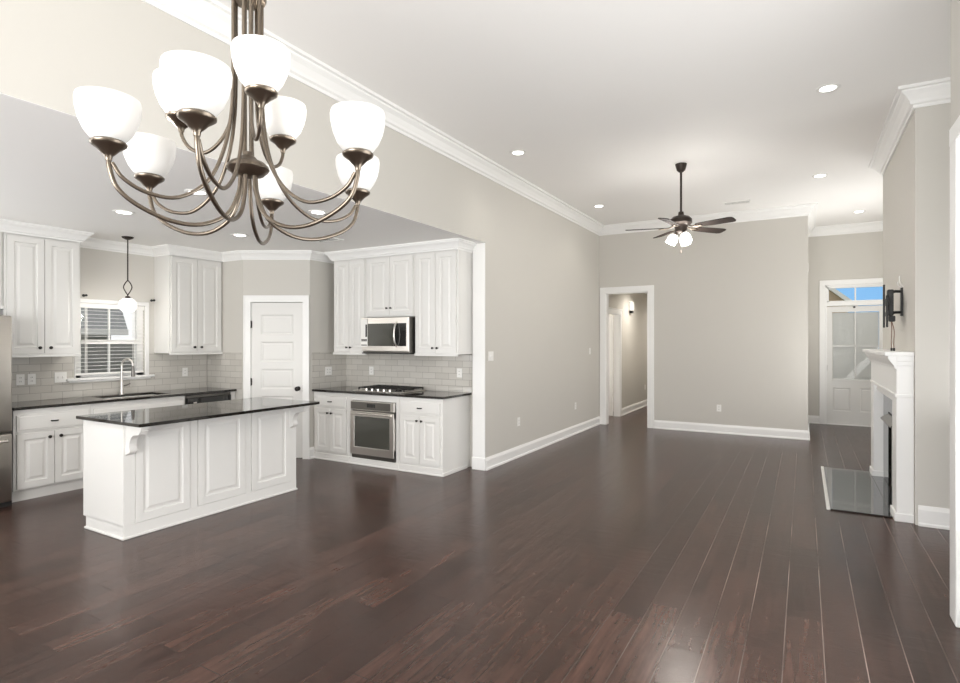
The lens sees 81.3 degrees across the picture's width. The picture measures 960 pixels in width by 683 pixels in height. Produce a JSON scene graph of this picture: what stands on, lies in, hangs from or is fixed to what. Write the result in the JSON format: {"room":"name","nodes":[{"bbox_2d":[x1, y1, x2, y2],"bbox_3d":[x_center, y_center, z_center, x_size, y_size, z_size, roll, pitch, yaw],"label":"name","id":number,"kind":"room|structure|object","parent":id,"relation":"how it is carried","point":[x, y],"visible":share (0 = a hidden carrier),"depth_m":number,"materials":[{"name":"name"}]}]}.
{"room":"open-plan living room","nodes":[
{"label":"open-plan living room","id":0,"kind":"room"},
{"bbox_2d":[18,247,206,401],"bbox_3d":[-5.867,0.185,4.355,0.140,2.750,8.250,0,0,30],"label":"wall","id":1,"kind":"structure","parent":0,"point":[103,274],"depth_m":6.78,"materials":[{"name":"beige paint"}]},
{"bbox_2d":[0,232,3,308],"bbox_3d":[-5.087,-0.753,5.185,0.376,0.871,0.970,0,0,30],"label":"upper cabinet","id":2,"kind":"object","parent":1,"relation":"attached to","point":[1,233],"visible":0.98,"depth_m":5.53,"materials":[{"name":"white wood"}]},
{"bbox_2d":[0,232,80,357],"bbox_3d":[-4.670,-0.511,5.903,0.376,1.356,0.680,0,0,30],"label":"upper cabinet","id":3,"kind":"object","parent":1,"relation":"attached to","point":[41,276],"visible":0.94,"depth_m":5.81,"materials":[{"name":"white wood"}]},
{"bbox_2d":[12,353,205,401],"bbox_3d":[-4.408,0.395,6.722,0.006,0.489,2.410,0,0,30],"label":"tile backsplash","id":4,"kind":"structure","parent":1,"relation":"attached to","point":[166,368],"depth_m":6.52,"materials":[{"name":"beige tile"}]},
{"bbox_2d":[16,374,24,384],"bbox_3d":[-4.866,0.410,5.918,0.008,0.115,0.072,0,0,30],"label":"wall outlet","id":5,"kind":"object","parent":4,"relation":"attached to","point":[20,378],"visible":1,"depth_m":5.92,"materials":[{"name":"white plastic"}]},
{"bbox_2d":[28,374,35,384],"bbox_3d":[-4.816,0.410,6.005,0.008,0.115,0.072,0,0,30],"label":"wall outlet","id":6,"kind":"object","parent":4,"relation":"attached to","point":[31,377],"visible":1,"depth_m":6.00,"materials":[{"name":"white plastic"}]},
{"bbox_2d":[54,372,66,382],"bbox_3d":[-4.678,0.405,6.237,0.014,0.115,0.118,0,0,30],"label":"light switch","id":7,"kind":"object","parent":4,"relation":"attached to","point":[59,377],"visible":1,"depth_m":6.24,"materials":[{"name":"white plastic"}]},
{"bbox_2d":[182,368,187,375],"bbox_3d":[-3.953,0.415,7.493,0.008,0.115,0.072,0,0,30],"label":"wall outlet","id":8,"kind":"object","parent":4,"relation":"attached to","point":[184,370],"visible":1,"depth_m":7.49,"materials":[{"name":"white plastic"}]},
{"bbox_2d":[66,298,154,382],"bbox_3d":[-4.436,-0.006,6.718,0.145,0.963,0.975,0,0,30],"label":"window","id":9,"kind":"structure","parent":1,"relation":"in","point":[138,330],"depth_m":6.84,"materials":[{"name":"white wood"}]},
{"bbox_2d":[76,303,143,375],"bbox_3d":[-4.433,-0.021,6.717,0.052,0.833,0.767,0,0,30],"label":"window blind","id":10,"kind":"object","parent":9,"relation":"attached to","point":[82,305],"visible":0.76,"depth_m":6.65,"materials":[{"name":"white plastic"}]},
{"bbox_2d":[154,255,222,354],"bbox_3d":[-3.820,-0.506,7.370,0.376,1.366,0.730,0,0,30],"label":"upper cabinet","id":11,"kind":"object","parent":1,"relation":"attached to","point":[187,290],"visible":1,"depth_m":7.16,"materials":[{"name":"white wood"}]},
{"bbox_2d":[214,260,242,398],"bbox_3d":[-3.439,0.185,7.646,0.760,2.750,0.120,0,0,30],"label":"wall","id":12,"kind":"structure","parent":0,"point":[232,271],"depth_m":7.50,"materials":[{"name":"beige paint"}]},
{"bbox_2d":[207,352,241,388],"bbox_3d":[-3.472,0.395,7.589,0.740,0.489,0.008,0,0,30],"label":"tile backsplash","id":13,"kind":"structure","parent":12,"relation":"attached to","point":[224,370],"depth_m":7.57,"materials":[{"name":"grey tile"}]},
{"bbox_2d":[0,93,482,251],"bbox_3d":[-3.964,-1.248,3.858,4.072,0.124,9.500,0,0,30],"label":"ceiling","id":14,"kind":"structure","parent":0,"point":[51,174],"depth_m":4.77,"materials":[{"name":"paint"}]},
{"bbox_2d":[112,210,135,214],"bbox_3d":[-3.284,-1.186,5.156,0.183,0.008,0.183,0,0,30],"label":"recessed light","id":15,"kind":"object","parent":14,"relation":"in","point":[124,212],"visible":1,"depth_m":5.16,"materials":[{"name":"white plastic"}]},
{"bbox_2d":[118,236,136,312],"bbox_3d":[-4.028,-0.757,6.392,0.180,0.864,0.180,0,0,30],"label":"pendant light","id":16,"kind":"object","parent":14,"relation":"hanging from","point":[126,304],"visible":1,"depth_m":6.35,"materials":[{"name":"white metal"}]},
{"bbox_2d":[184,189,206,195],"bbox_3d":[-2.260,-1.186,4.464,0.183,0.008,0.183,0,0,30],"label":"recessed light","id":17,"kind":"object","parent":14,"relation":"in","point":[201,192],"visible":0.69,"depth_m":4.46,"materials":[{"name":"white plastic"}]},
{"bbox_2d":[231,233,248,236],"bbox_3d":[-2.694,-1.186,6.275,0.183,0.008,0.183,0,0,30],"label":"recessed light","id":18,"kind":"object","parent":14,"relation":"in","point":[235,234],"visible":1,"depth_m":6.27,"materials":[{"name":"white plastic"}]},
{"bbox_2d":[308,210,327,214],"bbox_3d":[-1.494,-1.186,5.157,0.183,0.008,0.183,0,0,30],"label":"recessed light","id":19,"kind":"object","parent":14,"relation":"in","point":[316,212],"visible":1,"depth_m":5.16,"materials":[{"name":"white plastic"}]},
{"bbox_2d":[314,237,343,242],"bbox_3d":[-1.814,-1.185,6.542,0.360,0.009,0.240,0,0,30],"label":"ceiling vent","id":20,"kind":"object","parent":14,"relation":"in","point":[333,239],"visible":0.56,"depth_m":6.58,"materials":[{"name":"white plastic"}]},
{"bbox_2d":[243,260,309,302],"bbox_3d":[-2.697,0.185,7.459,0.888,2.750,0.110,0,0,0],"label":"wall","id":21,"kind":"structure","parent":0,"point":[260,277],"depth_m":7.41,"materials":[{"name":"beige paint"}]},
{"bbox_2d":[250,303,301,457],"bbox_3d":[-2.693,0.520,7.393,0.698,2.055,0.113,0,0,0],"label":"door","id":22,"kind":"structure","parent":21,"relation":"in","point":[276,328],"depth_m":7.42,"materials":[{"name":"white wood"}]},
{"bbox_2d":[243,295,309,458],"bbox_3d":[-2.691,0.478,7.445,0.866,2.163,0.138,0,0,0],"label":"trim","id":23,"kind":"structure","parent":21,"relation":"attached to","point":[247,299],"depth_m":7.38,"materials":[{"name":"white wood"}]},
{"bbox_2d":[0,0,646,457],"bbox_3d":[0.245,-0.290,7.198,0.195,3.700,19.300,0,0,30],"label":"wall","id":24,"kind":"structure","parent":0,"point":[542,267],"depth_m":6.22,"materials":[{"name":"beige paint"}]},
{"bbox_2d":[0,219,476,263],"bbox_3d":[-2.922,-1.133,6.624,5.682,0.115,2.246,0,0,-20],"label":"trim","id":25,"kind":"structure","parent":24,"relation":"attached to","point":[8,226],"depth_m":6.93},
{"bbox_2d":[472,243,485,470],"bbox_3d":[-0.012,0.188,6.770,0.186,2.744,0.030,0,0,30],"label":"trim","id":26,"kind":"structure","parent":24,"relation":"attached to","point":[478,459],"depth_m":6.76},
{"bbox_2d":[488,351,493,360],"bbox_3d":[0.139,0.185,6.855,0.014,0.115,0.118,0,0,30],"label":"light switch","id":27,"kind":"object","parent":24,"relation":"attached to","point":[490,353],"visible":1,"depth_m":6.85,"materials":[{"name":"white plastic"}]},
{"bbox_2d":[141,0,882,236],"bbox_3d":[0.218,-2.058,5.846,16.279,0.165,4.125,0,0,-43],"label":"trim","id":28,"kind":"structure","parent":24,"relation":"attached to","point":[211,17],"depth_m":5.66,"materials":[{"name":"white wood"}]},
{"bbox_2d":[486,416,599,470],"bbox_3d":[1.165,1.485,8.614,0.026,0.150,4.344,0,0,30],"label":"baseboard","id":29,"kind":"structure","parent":24,"relation":"attached to","point":[498,459],"depth_m":8.00,"materials":[{"name":"white wood"}]},
{"bbox_2d":[609,316,612,415],"bbox_3d":[2.375,0.520,11.764,0.830,2.060,0.112,0,0,30],"label":"door","id":30,"kind":"structure","parent":24,"relation":"in","point":[610,317],"depth_m":11.59,"materials":[{"name":"white wood"}]},
{"bbox_2d":[609,307,621,416],"bbox_3d":[2.610,0.453,11.167,0.155,2.215,1.140,0,0,30],"label":"trim","id":31,"kind":"structure","parent":24,"relation":"attached to","point":[618,312],"depth_m":11.57,"materials":[{"name":"white wood"}]},
{"bbox_2d":[629,301,633,312],"bbox_3d":[3.312,-0.735,12.228,0.064,0.250,0.240,0,0,30],"label":"wall sconce","id":32,"kind":"object","parent":24,"relation":"attached to","point":[631,304],"visible":1,"depth_m":12.15,"materials":[{"name":"white glass"}]},
{"bbox_2d":[622,399,646,415],"bbox_3d":[4.035,1.485,13.514,0.026,0.150,4.370,0,0,30],"label":"baseboard","id":33,"kind":"structure","parent":24,"relation":"attached to","point":[641,404],"depth_m":12.47,"materials":[{"name":"white wood"}]},
{"bbox_2d":[310,260,339,446],"bbox_3d":[-2.136,0.185,7.727,0.120,2.750,0.673,0,0,30],"label":"wall","id":34,"kind":"structure","parent":0,"point":[321,273],"depth_m":7.57,"materials":[{"name":"beige paint"}]},
{"bbox_2d":[309,447,314,458],"bbox_3d":[-2.226,1.485,7.426,0.026,0.150,0.103,0,0,30],"label":"baseboard","id":35,"kind":"structure","parent":34,"relation":"attached to","point":[311,449],"depth_m":7.41,"materials":[{"name":"white wood"}]},
{"bbox_2d":[312,352,345,388],"bbox_3d":[-2.074,0.395,7.705,0.006,0.489,0.631,0,0,30],"label":"tile backsplash","id":36,"kind":"structure","parent":34,"relation":"attached to","point":[320,360],"depth_m":7.67,"materials":[{"name":"grey tile"}]},
{"bbox_2d":[325,367,331,374],"bbox_3d":[-2.080,0.410,7.679,0.008,0.115,0.118,0,0,30],"label":"wall outlet","id":37,"kind":"object","parent":36,"relation":"attached to","point":[328,370],"visible":1,"depth_m":7.68,"materials":[{"name":"white plastic"}]},
{"bbox_2d":[357,354,472,466],"bbox_3d":[-0.997,0.185,7.530,2.288,2.750,0.130,0,0,30],"label":"wall","id":38,"kind":"structure","parent":0,"point":[471,396],"depth_m":6.94,"materials":[{"name":"white paint"}]},
{"bbox_2d":[333,258,366,354],"bbox_3d":[-1.637,-0.503,7.565,0.580,1.371,0.451,0,0,30],"label":"upper cabinet","id":39,"kind":"object","parent":38,"relation":"attached to","point":[350,276],"visible":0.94,"depth_m":7.39,"materials":[{"name":"white wood"}]},
{"bbox_2d":[367,253,414,317],"bbox_3d":[-1.049,-0.747,7.223,0.776,0.884,0.451,0,0,30],"label":"upper cabinet","id":40,"kind":"object","parent":38,"relation":"attached to","point":[390,279],"visible":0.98,"depth_m":7.04,"materials":[{"name":"white wood"}]},
{"bbox_2d":[362,317,414,353],"bbox_3d":[-1.087,-0.068,7.171,0.750,0.455,0.559,0,0,30],"label":"microwave","id":41,"kind":"object","parent":40,"relation":"attached to","point":[386,335],"visible":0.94,"depth_m":6.93,"materials":[{"name":"metal"}]},
{"bbox_2d":[361,319,367,346],"bbox_3d":[-1.480,-0.101,7.143,0.111,0.348,0.003,0,0,30],"label":"paper label","id":42,"kind":"object","parent":41,"relation":"attached to","point":[364,323],"visible":1,"depth_m":7.14,"materials":[{"name":"white paper"}]},
{"bbox_2d":[361,325,366,345],"bbox_3d":[-1.479,-0.076,7.142,0.098,0.268,0.002,0,0,30],"label":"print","id":43,"kind":"object","parent":42,"relation":"attached to","point":[363,327],"depth_m":7.14},
{"bbox_2d":[346,354,471,392],"bbox_3d":[-1.004,0.395,7.454,2.093,0.489,0.006,0,0,30],"label":"tile backsplash","id":44,"kind":"structure","parent":38,"relation":"attached to","point":[435,373],"depth_m":7.38,"materials":[{"name":"grey tile"}]},
{"bbox_2d":[369,366,373,374],"bbox_3d":[-1.504,0.410,7.735,0.072,0.115,0.008,0,0,30],"label":"wall outlet","id":45,"kind":"object","parent":44,"relation":"attached to","point":[371,369],"visible":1,"depth_m":7.73,"materials":[{"name":"white plastic"}]},
{"bbox_2d":[457,368,461,377],"bbox_3d":[-0.258,0.400,7.013,0.072,0.115,0.008,0,0,30],"label":"wall outlet","id":46,"kind":"object","parent":44,"relation":"attached to","point":[459,370],"visible":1,"depth_m":7.01,"materials":[{"name":"white plastic"}]},
{"bbox_2d":[414,249,472,356],"bbox_3d":[-0.440,-0.503,6.870,0.628,1.371,0.451,0,0,30],"label":"upper cabinet","id":47,"kind":"object","parent":38,"relation":"attached to","point":[443,279],"visible":1,"depth_m":6.69,"materials":[{"name":"white wood"}]},
{"bbox_2d":[0,406,959,682],"bbox_3d":[1.140,1.620,6.852,10.100,0.120,20.000,0,0,30],"label":"floor","id":48,"kind":"structure","parent":0,"point":[623,550],"depth_m":3.61,"materials":[{"name":"brown wood"}]},
{"bbox_2d":[0,315,11,507],"bbox_3d":[-4.895,0.660,5.051,0.783,1.800,0.890,0,0,30],"label":"refrigerator","id":49,"kind":"object","parent":48,"relation":"on","point":[5,320],"visible":1,"depth_m":5.23,"materials":[{"name":"metal"}]},
{"bbox_2d":[8,404,89,502],"bbox_3d":[-4.562,1.114,5.809,0.657,0.892,0.675,0,0,30],"label":"base cabinet","id":50,"kind":"object","parent":48,"relation":"on","point":[47,443],"visible":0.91,"depth_m":5.61,"materials":[{"name":"white wood"}]},
{"bbox_2d":[90,394,184,413],"bbox_3d":[-4.130,1.114,6.556,0.656,0.892,1.048,0,0,30],"label":"base cabinet","id":51,"kind":"object","parent":48,"relation":"on","point":[96,408],"visible":0.09,"depth_m":6.38,"materials":[{"name":"white wood"}]},
{"bbox_2d":[12,387,236,410],"bbox_3d":[-4.130,0.653,6.561,0.636,0.027,2.430,0,0,30],"label":"countertop","id":52,"kind":"structure","parent":51,"relation":"on","point":[35,404],"depth_m":6.28,"materials":[{"name":"black stone"}]},
{"bbox_2d":[119,358,134,394],"bbox_3d":[-4.238,0.422,6.734,0.180,0.436,0.105,0,0,-7],"label":"kitchen faucet","id":53,"kind":"object","parent":52,"relation":"on","point":[129,359],"visible":1,"depth_m":6.70,"materials":[{"name":"silver metal"}]},
{"bbox_2d":[83,405,309,540],"bbox_3d":[-2.525,1.105,5.216,0.850,0.910,1.747,0,0,30],"label":"kitchen island","id":54,"kind":"object","parent":48,"relation":"on","point":[137,481],"visible":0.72,"depth_m":4.77,"materials":[{"name":"white wood"}]},
{"bbox_2d":[76,397,319,427],"bbox_3d":[-2.507,0.636,5.201,0.945,0.026,1.805,0,0,30],"label":"island countertop","id":55,"kind":"structure","parent":54,"relation":"on","point":[139,418],"depth_m":4.94,"materials":[{"name":"black stone"}]},
{"bbox_2d":[185,392,230,404],"bbox_3d":[-3.693,1.109,7.282,0.626,0.861,0.635,0,0,30],"label":"dishwasher","id":56,"kind":"object","parent":48,"relation":"on","point":[222,396],"visible":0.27,"depth_m":7.11,"materials":[{"name":"metal"}]},
{"bbox_2d":[231,391,234,399],"bbox_3d":[-3.554,1.114,7.602,0.604,0.892,0.055,0,0,30],"label":"cabinet filler","id":57,"kind":"object","parent":48,"relation":"on","point":[232,392],"visible":0.14,"depth_m":7.45,"materials":[{"name":"white wood"}]},
{"bbox_2d":[314,391,348,462],"bbox_3d":[-1.808,1.114,7.545,0.626,0.892,0.657,0,0,30],"label":"base cabinet","id":58,"kind":"object","parent":48,"relation":"on","point":[331,416],"visible":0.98,"depth_m":7.28,"materials":[{"name":"white wood"}]},
{"bbox_2d":[312,386,471,398],"bbox_3d":[-1.168,0.653,7.173,2.092,0.027,0.641,0,0,30],"label":"countertop","id":59,"kind":"structure","parent":58,"relation":"on","point":[428,394],"depth_m":6.88,"materials":[{"name":"black stone"}]},
{"bbox_2d":[353,385,424,393],"bbox_3d":[-1.167,0.615,7.178,0.780,0.050,0.510,0,0,30],"label":"gas cooktop","id":60,"kind":"object","parent":59,"relation":"in","point":[395,389],"visible":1,"depth_m":7.07,"materials":[{"name":"silver metal"}]},
{"bbox_2d":[348,394,398,470],"bbox_3d":[-1.178,1.114,7.197,0.809,0.892,0.626,0,0,30],"label":"base cabinet","id":61,"kind":"object","parent":48,"relation":"on","point":[352,460],"visible":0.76,"depth_m":6.90,"materials":[{"name":"white wood"}]},
{"bbox_2d":[350,400,395,462],"bbox_3d":[-1.205,1.111,7.151,0.703,0.722,0.636,0,0,30],"label":"wall oven","id":62,"kind":"object","parent":61,"relation":"in","point":[372,423],"visible":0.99,"depth_m":6.90,"materials":[{"name":"metal"}]},
{"bbox_2d":[398,395,469,476],"bbox_3d":[-0.554,1.114,6.817,0.648,0.892,0.657,0,0,30],"label":"base cabinet","id":63,"kind":"object","parent":48,"relation":"on","point":[434,434],"visible":0.98,"depth_m":6.59,"materials":[{"name":"white wood"}]},
{"bbox_2d":[821,466,892,517],"bbox_3d":[3.973,1.554,5.892,0.605,0.013,2.020,0,0,30],"label":"hearth","id":64,"kind":"object","parent":48,"relation":"on","point":[845,490],"visible":0.9,"depth_m":5.72,"materials":[{"name":"stone"}]},
{"bbox_2d":[862,349,913,523],"bbox_3d":[4.329,0.827,5.651,0.609,1.466,2.164,0,0,30],"label":"fireplace","id":65,"kind":"object","parent":48,"relation":"on","point":[892,372],"visible":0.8,"depth_m":4.94,"materials":[{"name":"white wood"}]},
{"bbox_2d":[880,413,891,427],"bbox_3d":[4.196,0.802,5.682,0.130,0.065,0.800,0,0,30],"label":"hood","id":66,"kind":"object","parent":65,"relation":"attached to","point":[887,418],"depth_m":5.77,"materials":[{"name":"metal"}]},
{"bbox_2d":[862,349,913,368],"bbox_3d":[4.155,0.167,5.752,0.207,0.146,2.164,0,0,30],"label":"shelf","id":67,"kind":"object","parent":65,"relation":"attached to","point":[884,358],"depth_m":4.87,"materials":[{"name":"white wood"}]},
{"bbox_2d":[216,0,950,226],"bbox_3d":[1.706,-2.200,4.270,5.730,0.120,15.900,0,0,30],"label":"ceiling","id":68,"kind":"structure","parent":0,"point":[603,99],"depth_m":4.56,"materials":[{"name":"paint"}]},
{"bbox_2d":[73,0,384,244],"bbox_3d":[-0.642,-1.224,1.608,0.828,1.831,0.796,0,0,30],"label":"chandelier","id":69,"kind":"object","parent":68,"relation":"hanging from","point":[193,88],"visible":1,"depth_m":1.46,"materials":[{"name":"white glass"}]},
{"bbox_2d":[510,150,525,155],"bbox_3d":[0.432,-2.136,6.346,0.183,0.008,0.183,0,0,30],"label":"recessed light","id":70,"kind":"object","parent":68,"relation":"in","point":[514,152],"visible":1,"depth_m":6.33,"materials":[{"name":"white plastic"}]},
{"bbox_2d":[625,162,735,252],"bbox_3d":[2.398,-1.597,6.712,1.260,1.084,1.186,0,0,30],"label":"ceiling fan","id":71,"kind":"object","parent":68,"relation":"hanging from","point":[680,222],"visible":1,"depth_m":6.70,"materials":[{"name":"brown wood"}]},
{"bbox_2d":[722,199,750,205],"bbox_3d":[3.961,-2.135,8.627,0.380,0.009,0.200,0,0,30],"label":"ceiling vent","id":72,"kind":"object","parent":68,"relation":"in","point":[740,201],"visible":1,"depth_m":8.61,"materials":[{"name":"white plastic"}]},
{"bbox_2d":[812,173,827,177],"bbox_3d":[4.397,-2.136,7.228,0.183,0.008,0.183,0,0,30],"label":"recessed light","id":73,"kind":"object","parent":68,"relation":"in","point":[822,174],"visible":1,"depth_m":7.21,"materials":[{"name":"white plastic"}]},
{"bbox_2d":[815,83,840,92],"bbox_3d":[2.943,-2.136,4.729,0.183,0.008,0.183,0,0,30],"label":"recessed light","id":74,"kind":"object","parent":68,"relation":"in","point":[826,88],"visible":1,"depth_m":4.72,"materials":[{"name":"white plastic"}]},
{"bbox_2d":[609,314,613,410],"bbox_3d":[1.783,0.200,11.970,2.080,2.720,2.100,0,0,30],"label":"wall","id":75,"kind":"structure","parent":0,"point":[609,314],"depth_m":12.39,"materials":[{"name":"beige paint"}]},
{"bbox_2d":[599,216,807,429],"bbox_3d":[3.739,-0.290,9.709,3.380,3.700,0.130,0,0,30],"label":"wall","id":76,"kind":"structure","parent":0,"point":[731,308],"depth_m":9.41,"materials":[{"name":"beige paint"}]},
{"bbox_2d":[600,285,653,427],"bbox_3d":[2.713,0.281,10.293,0.990,2.557,0.159,0,0,30],"label":"trim","id":77,"kind":"structure","parent":76,"relation":"attached to","point":[649,289],"depth_m":10.36,"materials":[{"name":"white wood"}]},
{"bbox_2d":[808,231,882,415],"bbox_3d":[6.947,-0.290,10.300,1.810,3.700,0.130,0,0,30],"label":"wall","id":78,"kind":"structure","parent":0,"point":[856,255],"depth_m":10.47,"materials":[{"name":"beige paint"}]},
{"bbox_2d":[819,278,882,426],"bbox_3d":[6.916,0.211,10.301,1.135,2.697,0.149,0,0,30],"label":"trim","id":79,"kind":"structure","parent":78,"relation":"attached to","point":[823,285],"depth_m":10.49,"materials":[{"name":"white wood"}]},
{"bbox_2d":[827,305,882,425],"bbox_3d":[6.908,0.452,10.301,0.904,2.193,0.087,0,0,30],"label":"door","id":80,"kind":"structure","parent":78,"relation":"in","point":[848,397],"depth_m":10.35,"materials":[{"name":"white wood"}]},
{"bbox_2d":[832,312,878,379],"bbox_3d":[6.930,0.089,10.326,0.712,1.238,0.004,0,0,30],"label":"window pane","id":81,"kind":"object","parent":80,"relation":"attached to","point":[852,332],"depth_m":10.34,"materials":[{"name":"glass"}]},
{"bbox_2d":[827,285,882,301],"bbox_3d":[6.920,-0.868,10.309,0.890,0.275,0.060,0,0,30],"label":"window","id":82,"kind":"structure","parent":78,"relation":"in","point":[854,287],"depth_m":10.32,"materials":[{"name":"blue glass"}]},
{"bbox_2d":[883,103,950,524],"bbox_3d":[4.470,-0.290,5.586,0.500,3.700,2.230,0,0,30],"label":"wall","id":83,"kind":"structure","parent":0,"point":[916,179],"depth_m":4.71,"materials":[{"name":"beige paint"}]},
{"bbox_2d":[883,285,902,327],"bbox_3d":[3.946,-0.340,5.330,0.147,0.420,0.300,0,0,30],"label":"mount","id":84,"kind":"object","parent":83,"relation":"attached to","point":[888,302],"depth_m":5.31,"materials":[{"name":"black metal"}]},
{"bbox_2d":[890,322,892,350],"bbox_3d":[3.929,-0.054,5.337,0.016,0.294,0.032,0,0,30],"label":"cable","id":85,"kind":"object","parent":84,"relation":"hanging from","point":[891,348],"visible":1,"depth_m":5.33,"materials":[{"name":"black plastic"}]},
{"bbox_2d":[892,322,894,350],"bbox_3d":[3.916,-0.054,5.299,0.018,0.295,0.074,0,0,22],"label":"cable","id":86,"kind":"object","parent":84,"relation":"hanging from","point":[892,322],"visible":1,"depth_m":5.28,"materials":[{"name":"black plastic"}]},
{"bbox_2d":[869,77,950,175],"bbox_3d":[4.710,-2.058,5.447,1.314,0.165,2.490,0,0,30],"label":"trim","id":87,"kind":"structure","parent":83,"relation":"attached to","point":[907,98],"depth_m":4.92,"materials":[{"name":"white wood"}]},
{"bbox_2d":[951,0,959,126],"bbox_3d":[0.918,-0.290,-0.012,0.120,3.700,7.500,0,0,30],"label":"wall","id":88,"kind":"structure","parent":0,"point":[955,4],"depth_m":3.16,"materials":[{"name":"beige paint"}]},
{"bbox_2d":[949,115,959,627],"bbox_3d":[1.866,0.180,1.770,0.027,2.760,3.235,0,0,30],"label":"trim","id":89,"kind":"structure","parent":88,"relation":"attached to","point":[954,132],"depth_m":3.05,"materials":[{"name":"white wood"}]},
{"bbox_3d":[3.837,-0.290,3.648,1.260,3.700,2.000,0,0,30],"label":"wall","id":90,"kind":"structure","parent":0,"visible":0},
{"bbox_2d":[918,505,949,529],"bbox_3d":[4.209,1.475,4.434,1.164,0.170,0.026,0,0,30],"label":"baseboard","id":91,"kind":"structure","parent":90,"relation":"attached to","point":[932,517],"depth_m":4.67,"materials":[{"name":"white wood"}]},
{"label":"outside","id":92,"kind":"structure","parent":0,"visible":0},
{"bbox_3d":[10.030,1.960,17.303,120.000,0.200,120.000,0,0,30],"label":"ground","id":93,"kind":"structure","parent":92,"visible":0},
{"bbox_2d":[81,308,128,339],"bbox_3d":[-11.437,-0.390,10.559,6.420,4.500,7.800,0,0,30],"label":"house","id":94,"kind":"structure","parent":93,"relation":"on","point":[94,330],"depth_m":11.27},
{"bbox_2d":[81,344,133,372],"bbox_3d":[-6.118,0.955,10.482,0.100,1.810,16.000,0,0,30],"label":"fence","id":95,"kind":"object","parent":93,"relation":"on","point":[114,348],"visible":0.02,"depth_m":9.72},
{"bbox_2d":[827,289,850,312],"bbox_3d":[12.918,-1.180,25.425,6.650,6.080,7.450,0,0,30],"label":"house","id":96,"kind":"structure","parent":93,"relation":"on","point":[834,294],"depth_m":21.04,"materials":[{"name":"beige"}]},
{"bbox_3d":[5.682,-0.290,9.808,0.115,3.700,1.990,0,0,30],"label":"wall","id":97,"kind":"structure","parent":0,"visible":0},
{"bbox_2d":[654,415,819,439],"bbox_3d":[4.754,1.485,10.256,2.570,0.150,2.146,0,0,30],"label":"baseboard","id":98,"kind":"structure","parent":97,"relation":"attached to","point":[658,424],"depth_m":9.36,"materials":[{"name":"white wood"}]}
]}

